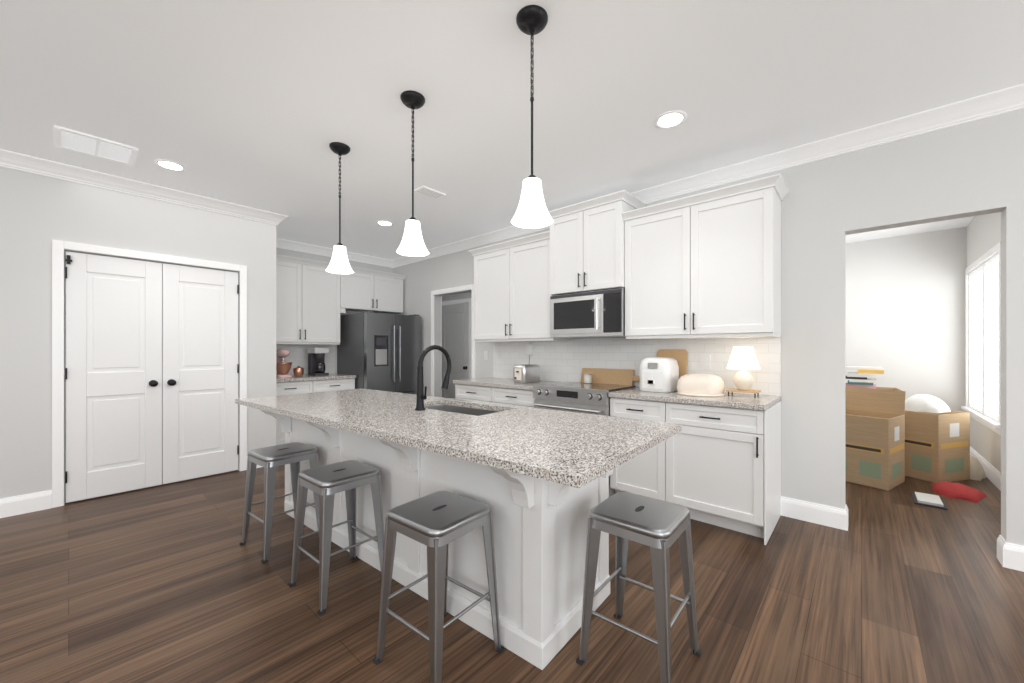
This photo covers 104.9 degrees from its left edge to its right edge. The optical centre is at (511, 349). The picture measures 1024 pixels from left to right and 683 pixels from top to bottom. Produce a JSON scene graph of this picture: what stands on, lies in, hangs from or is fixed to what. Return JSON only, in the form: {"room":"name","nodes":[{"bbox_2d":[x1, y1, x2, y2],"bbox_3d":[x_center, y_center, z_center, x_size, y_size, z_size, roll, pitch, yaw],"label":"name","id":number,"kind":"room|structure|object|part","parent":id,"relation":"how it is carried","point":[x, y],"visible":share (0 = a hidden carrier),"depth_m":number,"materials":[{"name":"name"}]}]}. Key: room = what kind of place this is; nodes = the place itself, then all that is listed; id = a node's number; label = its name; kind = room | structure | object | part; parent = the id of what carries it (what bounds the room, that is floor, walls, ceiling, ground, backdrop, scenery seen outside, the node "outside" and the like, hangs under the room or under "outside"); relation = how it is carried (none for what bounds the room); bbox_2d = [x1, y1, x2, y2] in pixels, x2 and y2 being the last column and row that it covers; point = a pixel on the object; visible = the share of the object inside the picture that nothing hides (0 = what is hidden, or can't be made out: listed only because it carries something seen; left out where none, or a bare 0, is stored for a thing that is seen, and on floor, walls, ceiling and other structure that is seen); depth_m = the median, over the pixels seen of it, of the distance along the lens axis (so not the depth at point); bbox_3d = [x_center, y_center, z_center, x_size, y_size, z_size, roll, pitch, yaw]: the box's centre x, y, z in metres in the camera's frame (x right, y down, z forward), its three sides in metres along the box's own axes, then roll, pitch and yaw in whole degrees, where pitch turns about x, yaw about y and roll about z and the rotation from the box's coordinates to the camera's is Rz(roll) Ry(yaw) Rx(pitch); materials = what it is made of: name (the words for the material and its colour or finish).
{"room":"kitchen","nodes":[
{"label":"kitchen","id":0,"kind":"room"},
{"bbox_2d":[0,167,263,504],"bbox_3d":[-4.308,-0.110,2.408,0.120,2.700,4.880,0,0,42],"label":"wall","id":1,"kind":"structure","parent":0,"point":[39,214],"depth_m":3.09,"materials":[{"name":"paint"}]},
{"bbox_2d":[0,490,51,517],"bbox_3d":[-4.745,1.170,1.813,0.016,0.140,3.412,0,0,42],"label":"baseboard","id":2,"kind":"structure","parent":1,"relation":"attached to","point":[27,503],"depth_m":2.99,"materials":[{"name":"white wood"}]},
{"bbox_2d":[0,149,287,225],"bbox_3d":[-4.160,-1.407,2.416,0.090,0.105,5.090,0,0,42],"label":"crown molding","id":3,"kind":"structure","parent":1,"relation":"attached to","point":[8,159],"depth_m":3.38,"materials":[{"name":"white wood"}]},
{"bbox_2d":[52,240,246,507],"bbox_3d":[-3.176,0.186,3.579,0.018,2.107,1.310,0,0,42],"label":"door frame","id":4,"kind":"structure","parent":1,"relation":"attached to","point":[58,247],"depth_m":3.12,"materials":[{"name":"white wood"}]},
{"bbox_2d":[65,251,238,502],"bbox_3d":[-3.180,0.217,3.583,0.102,2.022,1.171,0,0,42],"label":"pantry doors","id":5,"kind":"structure","parent":1,"relation":"in","point":[133,328],"depth_m":3.51,"materials":[{"name":"white wood"}]},
{"bbox_3d":[-3.166,0.152,3.571,0.065,1.825,1.171,0,0,42],"label":"pantry doors hardware","id":6,"kind":"part","parent":5,"relation":"part of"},
{"bbox_2d":[264,223,275,446],"bbox_3d":[-2.989,-0.110,4.579,1.030,2.700,0.120,0,0,42],"label":"wall","id":7,"kind":"structure","parent":0,"point":[269,323],"depth_m":4.23,"materials":[{"name":"paint"}]},
{"bbox_2d":[276,248,392,373],"bbox_3d":[-4.355,-0.110,3.906,0.120,2.700,7.060,0,0,42],"label":"wall","id":8,"kind":"structure","parent":0,"point":[292,253],"depth_m":5.75,"materials":[{"name":"paint"}]},
{"bbox_2d":[276,238,391,266],"bbox_3d":[-2.650,-1.407,5.669,0.090,0.105,1.960,0,0,42],"label":"crown molding","id":9,"kind":"structure","parent":8,"relation":"attached to","point":[280,243],"depth_m":5.62,"materials":[{"name":"white wood"}]},
{"bbox_2d":[442,292,470,305],"bbox_3d":[-0.304,-0.110,6.368,2.910,2.700,0.120,0,0,42],"label":"wall","id":10,"kind":"structure","parent":0,"point":[457,296],"depth_m":6.88,"materials":[{"name":"paint"}]},
{"bbox_2d":[442,303,468,398],"bbox_3d":[-1.019,0.217,6.850,0.760,2.022,0.102,0,0,42],"label":"door leaf","id":11,"kind":"structure","parent":10,"relation":"in","point":[455,331],"depth_m":6.84,"materials":[{"name":"grey wood"}]},
{"bbox_2d":[442,298,470,378],"bbox_3d":[-1.000,0.186,6.871,0.894,2.107,0.048,0,0,42],"label":"door frame","id":12,"kind":"structure","parent":10,"relation":"attached to","point":[460,301],"depth_m":6.58,"materials":[{"name":"white wood"}]},
{"bbox_2d":[0,465,1023,682],"bbox_3d":[0.292,1.270,2.121,9.620,0.060,10.800,0,0,42],"label":"floor","id":13,"kind":"structure","parent":0,"point":[174,582],"depth_m":1.91,"materials":[{"name":"brown wood"}]},
{"bbox_2d":[239,442,319,563],"bbox_3d":[-1.477,0.940,2.542,0.370,0.601,0.370,0,0,38],"label":"stool","id":14,"kind":"object","parent":13,"relation":"on","point":[269,459],"visible":0.81,"depth_m":2.49,"materials":[{"name":"grey metal"}]},
{"bbox_2d":[288,460,384,615],"bbox_3d":[-0.918,0.940,2.095,0.370,0.601,0.370,0,0,40],"label":"stool","id":15,"kind":"object","parent":13,"relation":"on","point":[326,483],"visible":0.96,"depth_m":2.06,"materials":[{"name":"grey metal"}]},
{"bbox_2d":[276,254,420,444],"bbox_3d":[-2.299,0.029,5.423,0.937,2.422,2.048,0,0,42],"label":"kitchen cabinets","id":16,"kind":"object","parent":13,"relation":"on","point":[377,340],"visible":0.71,"depth_m":5.39,"materials":[{"name":"white wood"}]},
{"bbox_2d":[276,349,291,377],"bbox_3d":[-2.929,0.165,5.008,0.325,0.358,0.202,0,0,42],"label":"stand mixer","id":17,"kind":"object","parent":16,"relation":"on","point":[283,368],"visible":0.85,"depth_m":4.92,"materials":[{"name":"pink metal"}]},
{"bbox_2d":[293,366,303,375],"bbox_3d":[-2.799,0.275,5.159,0.124,0.138,0.124,0,0,42],"label":"copper bowl","id":18,"kind":"object","parent":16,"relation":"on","point":[298,370],"visible":1,"depth_m":5.11,"materials":[{"name":"brown metal"}]},
{"bbox_2d":[276,373,356,383],"bbox_3d":[-2.724,0.364,5.163,0.645,0.038,1.095,0,0,42],"label":"countertop","id":19,"kind":"structure","parent":16,"relation":"on","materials":[{"name":"stone"}]},
{"bbox_2d":[307,348,328,375],"bbox_3d":[-2.643,0.159,5.383,0.265,0.370,0.190,0,0,42],"label":"coffee maker","id":20,"kind":"object","parent":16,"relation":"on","point":[316,361],"visible":1,"depth_m":5.33,"materials":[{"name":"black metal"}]},
{"bbox_2d":[337,310,420,441],"bbox_3d":[-1.944,0.357,5.814,0.925,1.765,0.865,0,0,42],"label":"fridge","id":21,"kind":"object","parent":16,"relation":"in","point":[383,351],"depth_m":5.49,"materials":[{"name":"black metal"}]},
{"bbox_2d":[373,491,503,682],"bbox_3d":[-0.293,0.940,1.596,0.370,0.601,0.370,0,0,38],"label":"stool","id":22,"kind":"object","parent":13,"relation":"on","point":[436,523],"visible":1,"depth_m":1.54,"materials":[{"name":"grey metal"}]},
{"bbox_2d":[260,409,655,669],"bbox_3d":[-0.603,0.809,2.350,2.599,0.863,0.835,0,0,39],"label":"kitchen island","id":23,"kind":"object","parent":13,"relation":"on","point":[540,528],"depth_m":1.77,"materials":[{"name":"wood"}]},
{"bbox_2d":[235,393,650,488],"bbox_3d":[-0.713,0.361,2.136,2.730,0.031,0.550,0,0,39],"label":"island countertop","id":24,"kind":"structure","parent":23,"relation":"on","point":[573,458],"depth_m":1.59,"materials":[{"name":"grey stone"}]},
{"bbox_2d":[411,349,449,408],"bbox_3d":[-0.447,0.165,2.325,0.110,0.360,0.256,0,0,39],"label":"faucet","id":25,"kind":"object","parent":24,"relation":"on","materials":[{"name":"black metal"}]},
{"bbox_2d":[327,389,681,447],"bbox_3d":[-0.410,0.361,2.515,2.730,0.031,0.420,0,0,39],"label":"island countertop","id":26,"kind":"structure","parent":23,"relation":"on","point":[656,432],"depth_m":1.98,"materials":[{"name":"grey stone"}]},
{"bbox_2d":[427,401,498,416],"bbox_3d":[-0.324,0.480,2.392,0.640,0.231,0.335,0,0,39],"label":"sink","id":27,"kind":"object","parent":26,"relation":"in","point":[450,406],"depth_m":2.61,"materials":[{"name":"grey metal"}]},
{"bbox_2d":[453,173,788,544],"bbox_3d":[0.663,-0.056,3.693,3.104,2.592,0.712,0,0,42],"label":"kitchen cabinets","id":28,"kind":"object","parent":13,"relation":"on","point":[695,281],"visible":0.79,"depth_m":3.17,"materials":[{"name":"white wood"}]},
{"bbox_2d":[513,364,539,382],"bbox_3d":[0.151,0.251,4.207,0.170,0.186,0.307,0,0,42],"label":"toaster","id":29,"kind":"object","parent":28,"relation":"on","point":[528,373],"visible":1,"depth_m":4.12,"materials":[{"name":"silver metal"}]},
{"bbox_2d":[532,381,636,498],"bbox_3d":[0.657,0.769,3.640,0.762,0.883,0.624,0,0,42],"label":"range","id":30,"kind":"object","parent":28,"relation":"in","point":[578,397],"depth_m":3.43,"materials":[{"name":"silver metal"}]},
{"bbox_2d":[584,373,591,382],"bbox_3d":[0.749,0.280,3.886,0.079,0.092,0.080,0,0,42],"label":"candle jar","id":31,"kind":"object","parent":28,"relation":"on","point":[587,377],"visible":0.98,"depth_m":3.85,"materials":[{"name":"white glass"}]},
{"bbox_2d":[550,288,640,338],"bbox_3d":[0.773,-0.330,3.770,0.762,0.410,0.451,0,0,42],"label":"microwave","id":32,"kind":"object","parent":28,"relation":"in","point":[592,313],"depth_m":3.61,"materials":[{"name":"silver metal"}]},
{"bbox_2d":[581,368,639,384],"bbox_3d":[0.966,0.264,3.844,0.660,0.160,0.058,0,0,42],"label":"cutting board","id":33,"kind":"object","parent":28,"relation":"on","point":[615,376],"visible":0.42,"depth_m":3.83,"materials":[{"name":"beige wood"}]},
{"bbox_2d":[453,377,780,410],"bbox_3d":[0.673,0.364,3.729,3.040,0.038,0.645,0,0,42],"label":"countertop","id":34,"kind":"structure","parent":28,"relation":"on","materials":[{"name":"stone"}]},
{"bbox_2d":[640,357,678,392],"bbox_3d":[1.223,0.203,3.298,0.260,0.282,0.323,0,0,42],"label":"air fryer","id":35,"kind":"object","parent":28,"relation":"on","point":[659,374],"visible":1,"depth_m":3.20,"materials":[{"name":"white plastic"}]},
{"bbox_2d":[657,349,687,378],"bbox_3d":[1.395,0.169,3.454,0.260,0.350,0.068,0,0,42],"label":"cutting board","id":36,"kind":"object","parent":28,"relation":"on","point":[679,356],"visible":0.38,"depth_m":3.41,"materials":[{"name":"beige wood"}]},
{"bbox_2d":[677,374,724,396],"bbox_3d":[1.464,0.265,3.057,0.340,0.158,0.340,0,0,42],"label":"bread box","id":37,"kind":"object","parent":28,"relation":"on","point":[704,385],"visible":1,"depth_m":2.95,"materials":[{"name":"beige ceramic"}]},
{"bbox_2d":[726,347,760,397],"bbox_3d":[1.713,0.160,2.916,0.216,0.369,0.216,0,0,42],"label":"table lamp","id":38,"kind":"object","parent":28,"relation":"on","point":[743,359],"visible":1,"depth_m":2.86,"materials":[{"name":"white fabric"}]},
{"bbox_3d":[1.713,0.058,2.916,0.216,0.165,0.216,0,0,42],"label":"lamp shade","id":39,"kind":"part","parent":38,"relation":"part of","materials":[{"name":"white fabric"}]},
{"bbox_2d":[576,492,700,682],"bbox_3d":[0.514,0.940,1.585,0.370,0.601,0.370,0,0,40],"label":"stool","id":40,"kind":"object","parent":13,"relation":"on","point":[658,527],"visible":1,"depth_m":1.54,"materials":[{"name":"grey metal"}]},
{"bbox_2d":[847,387,901,390],"bbox_3d":[4.091,0.840,4.577,0.601,0.800,0.501,0,0,38],"label":"box","id":41,"kind":"object","parent":13,"relation":"on","point":[887,388],"visible":0.02,"depth_m":4.64,"materials":[{"name":"cardboard"}]},
{"bbox_2d":[846,366,883,388],"bbox_3d":[4.087,0.319,4.599,0.370,0.241,0.384,0,0,42],"label":"books","id":42,"kind":"object","parent":41,"relation":"on","point":[859,379],"visible":0.92,"depth_m":4.49,"materials":[{"name":"paper"}]},
{"bbox_2d":[846,387,905,490],"bbox_3d":[3.367,0.815,3.828,0.491,0.850,0.561,0,0,-32],"label":"box","id":43,"kind":"object","parent":13,"relation":"on","point":[875,438],"visible":0.67,"depth_m":3.63,"materials":[{"name":"cardboard"}]},
{"bbox_2d":[911,492,947,509],"bbox_3d":[3.407,1.225,3.220,0.180,0.030,0.300,0,0,42],"label":"book","id":44,"kind":"object","parent":13,"relation":"on","point":[929,500],"visible":0.93,"depth_m":3.17,"materials":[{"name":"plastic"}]},
{"bbox_2d":[905,410,969,482],"bbox_3d":[4.101,0.920,3.926,0.461,0.640,0.461,0,0,-16],"label":"box","id":45,"kind":"object","parent":13,"relation":"on","point":[937,447],"visible":0.75,"depth_m":3.72,"materials":[{"name":"cardboard"}]},
{"bbox_2d":[905,394,950,412],"bbox_3d":[4.109,0.519,3.917,0.356,0.160,0.416,0,0,42],"label":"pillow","id":46,"kind":"object","parent":45,"relation":"on","point":[923,403],"visible":0.92,"depth_m":3.83,"materials":[{"name":"fabric"}]},
{"bbox_2d":[931,481,986,502],"bbox_3d":[3.881,1.205,3.416,0.327,0.070,0.492,0,0,42],"label":"cloth","id":47,"kind":"object","parent":13,"relation":"on","point":[951,490],"visible":1,"depth_m":3.34,"materials":[{"name":"red fabric"}]},
{"bbox_2d":[970,455,985,480],"bbox_3d":[4.543,1.140,3.915,0.217,0.200,0.456,0,0,42],"label":"roll","id":48,"kind":"object","parent":13,"relation":"on","point":[977,471],"visible":0.44,"depth_m":3.79,"materials":[{"name":"fabric"}]},
{"bbox_2d":[0,0,1023,259],"bbox_3d":[0.292,-1.490,2.121,9.620,0.060,10.800,0,0,42],"label":"ceiling","id":49,"kind":"structure","parent":0,"point":[260,104],"depth_m":2.21,"materials":[{"name":"paint"}]},
{"bbox_2d":[54,125,138,165],"bbox_3d":[-2.976,-1.453,2.824,0.380,0.012,0.400,0,0,42],"label":"ceiling vent","id":50,"kind":"object","parent":49,"relation":"in","point":[82,143],"visible":1,"depth_m":2.81,"materials":[{"name":"metal"}]},
{"bbox_2d":[154,159,186,171],"bbox_3d":[-2.696,-1.455,3.109,0.196,0.009,0.196,0,0,42],"label":"recessed light","id":51,"kind":"object","parent":49,"relation":"in","point":[170,165],"visible":1,"depth_m":3.11,"materials":[{"name":"white plastic"}]},
{"bbox_2d":[326,142,353,273],"bbox_3d":[-1.238,-1.011,2.831,0.184,0.896,0.184,0,0,42],"label":"pendant light","id":52,"kind":"object","parent":49,"relation":"hanging from","point":[339,263],"visible":1,"depth_m":2.80,"materials":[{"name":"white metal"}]},
{"bbox_3d":[-1.238,-0.655,2.831,0.184,0.184,0.184,0,0,42],"label":"lamp shade","id":53,"kind":"part","parent":52,"relation":"part of","materials":[{"name":"white glass"}]},
{"bbox_2d":[376,220,393,225],"bbox_3d":[-1.463,-1.455,4.528,0.196,0.009,0.196,0,0,42],"label":"recessed light","id":54,"kind":"object","parent":49,"relation":"in","point":[384,223],"visible":1,"depth_m":4.53,"materials":[{"name":"white plastic"}]},
{"bbox_2d":[396,90,428,256],"bbox_3d":[-0.575,-1.011,2.282,0.184,0.896,0.184,0,0,42],"label":"pendant light","id":55,"kind":"object","parent":49,"relation":"hanging from","point":[412,243],"visible":1,"depth_m":2.25,"materials":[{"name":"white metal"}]},
{"bbox_3d":[-0.575,-0.655,2.282,0.184,0.184,0.184,0,0,42],"label":"lamp shade","id":56,"kind":"part","parent":55,"relation":"part of","materials":[{"name":"white glass"}]},
{"bbox_2d":[414,186,445,198],"bbox_3d":[-0.754,-1.452,3.639,0.140,0.013,0.260,0,0,42],"label":"ceiling vent","id":57,"kind":"object","parent":49,"relation":"in","point":[429,192],"visible":1,"depth_m":3.62,"materials":[{"name":"metal"}]},
{"bbox_2d":[511,5,552,227],"bbox_3d":[0.088,-1.011,1.734,0.184,0.896,0.184,0,0,42],"label":"pendant light","id":58,"kind":"object","parent":49,"relation":"hanging from","point":[532,210],"visible":1,"depth_m":1.70,"materials":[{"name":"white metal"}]},
{"bbox_3d":[0.088,-0.655,1.734,0.184,0.184,0.184,0,0,42],"label":"lamp shade","id":59,"kind":"part","parent":58,"relation":"part of","materials":[{"name":"white glass"}]},
{"bbox_2d":[654,110,686,128],"bbox_3d":[1.003,-1.455,2.493,0.196,0.009,0.196,0,0,42],"label":"recessed light","id":60,"kind":"object","parent":49,"relation":"in","point":[670,119],"visible":1,"depth_m":2.49,"materials":[{"name":"white plastic"}]},
{"bbox_2d":[393,109,1023,545],"bbox_3d":[1.502,-0.110,3.507,9.410,2.700,0.120,0,0,42],"label":"wall","id":61,"kind":"structure","parent":0,"point":[949,173],"depth_m":2.74,"materials":[{"name":"paint"}]},
{"bbox_2d":[431,284,474,396],"bbox_3d":[-0.793,0.186,5.545,0.944,2.107,0.156,0,0,42],"label":"door frame","id":62,"kind":"structure","parent":61,"relation":"attached to","point":[454,289],"depth_m":5.59,"materials":[{"name":"white wood"}]},
{"bbox_2d":[484,351,487,359],"bbox_3d":[-0.333,0.070,5.047,0.075,0.118,0.009,0,0,42],"label":"outlet","id":63,"kind":"object","parent":61,"relation":"attached to","point":[485,352],"depth_m":5.04,"materials":[{"name":"white plastic"}]},
{"bbox_2d":[526,344,532,354],"bbox_3d":[0.199,-0.005,4.532,0.068,0.136,0.055,0,0,42],"label":"outlet","id":64,"kind":"object","parent":61,"relation":"attached to","point":[529,349],"visible":1,"depth_m":4.51,"materials":[{"name":"white plastic"}]},
{"bbox_2d":[493,334,781,395],"bbox_3d":[0.893,0.112,3.960,3.018,0.464,0.008,0,0,42],"label":"backsplash","id":65,"kind":"structure","parent":61,"relation":"attached to","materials":[{"name":"tile"}]},
{"bbox_2d":[392,83,1023,267],"bbox_3d":[1.477,-1.407,3.389,9.290,0.105,0.090,0,0,42],"label":"crown molding","id":66,"kind":"structure","parent":61,"relation":"attached to","point":[998,102],"depth_m":2.77,"materials":[{"name":"white wood"}]},
{"bbox_2d":[781,496,847,530],"bbox_3d":[2.167,1.170,2.840,0.393,0.140,0.036,0,0,42],"label":"baseboard","id":67,"kind":"structure","parent":61,"relation":"attached to","point":[825,515],"depth_m":2.81,"materials":[{"name":"white wood"}]},
{"bbox_2d":[998,537,1023,571],"bbox_3d":[3.899,1.170,1.301,2.896,0.140,0.036,0,0,42],"label":"baseboard","id":68,"kind":"structure","parent":61,"relation":"attached to","point":[1010,555],"depth_m":2.23,"materials":[{"name":"white wood"}]},
{"bbox_2d":[846,227,965,411],"bbox_3d":[3.953,-0.110,6.011,3.930,2.700,0.120,0,0,42],"label":"wall","id":69,"kind":"structure","parent":0,"point":[905,312],"depth_m":4.97,"materials":[{"name":"paint"}]},
{"bbox_2d":[966,212,1000,472],"bbox_3d":[4.345,-0.110,3.403,0.120,2.700,3.500,0,0,42],"label":"wall","id":70,"kind":"structure","parent":0,"point":[983,234],"depth_m":4.01,"materials":[{"name":"paint"}]},
{"bbox_2d":[961,242,1000,434],"bbox_3d":[4.845,-0.100,4.003,0.170,1.704,1.584,0,0,42],"label":"nook window","id":71,"kind":"structure","parent":70,"relation":"in","point":[989,423],"depth_m":3.99,"materials":[{"name":"white wood"}]},
{"bbox_2d":[971,256,997,418],"bbox_3d":[4.846,-0.114,4.002,0.055,1.516,1.380,0,0,42],"label":"blinds","id":72,"kind":"object","parent":71,"relation":"attached to","point":[992,264],"visible":0.65,"depth_m":3.96,"materials":[{"name":"plastic"}]},
{"bbox_2d":[970,446,1000,490],"bbox_3d":[4.248,1.170,3.396,0.016,0.140,3.360,0,0,42],"label":"baseboard","id":73,"kind":"structure","parent":70,"relation":"attached to","point":[993,474],"depth_m":3.72,"materials":[{"name":"white wood"}]}
]}

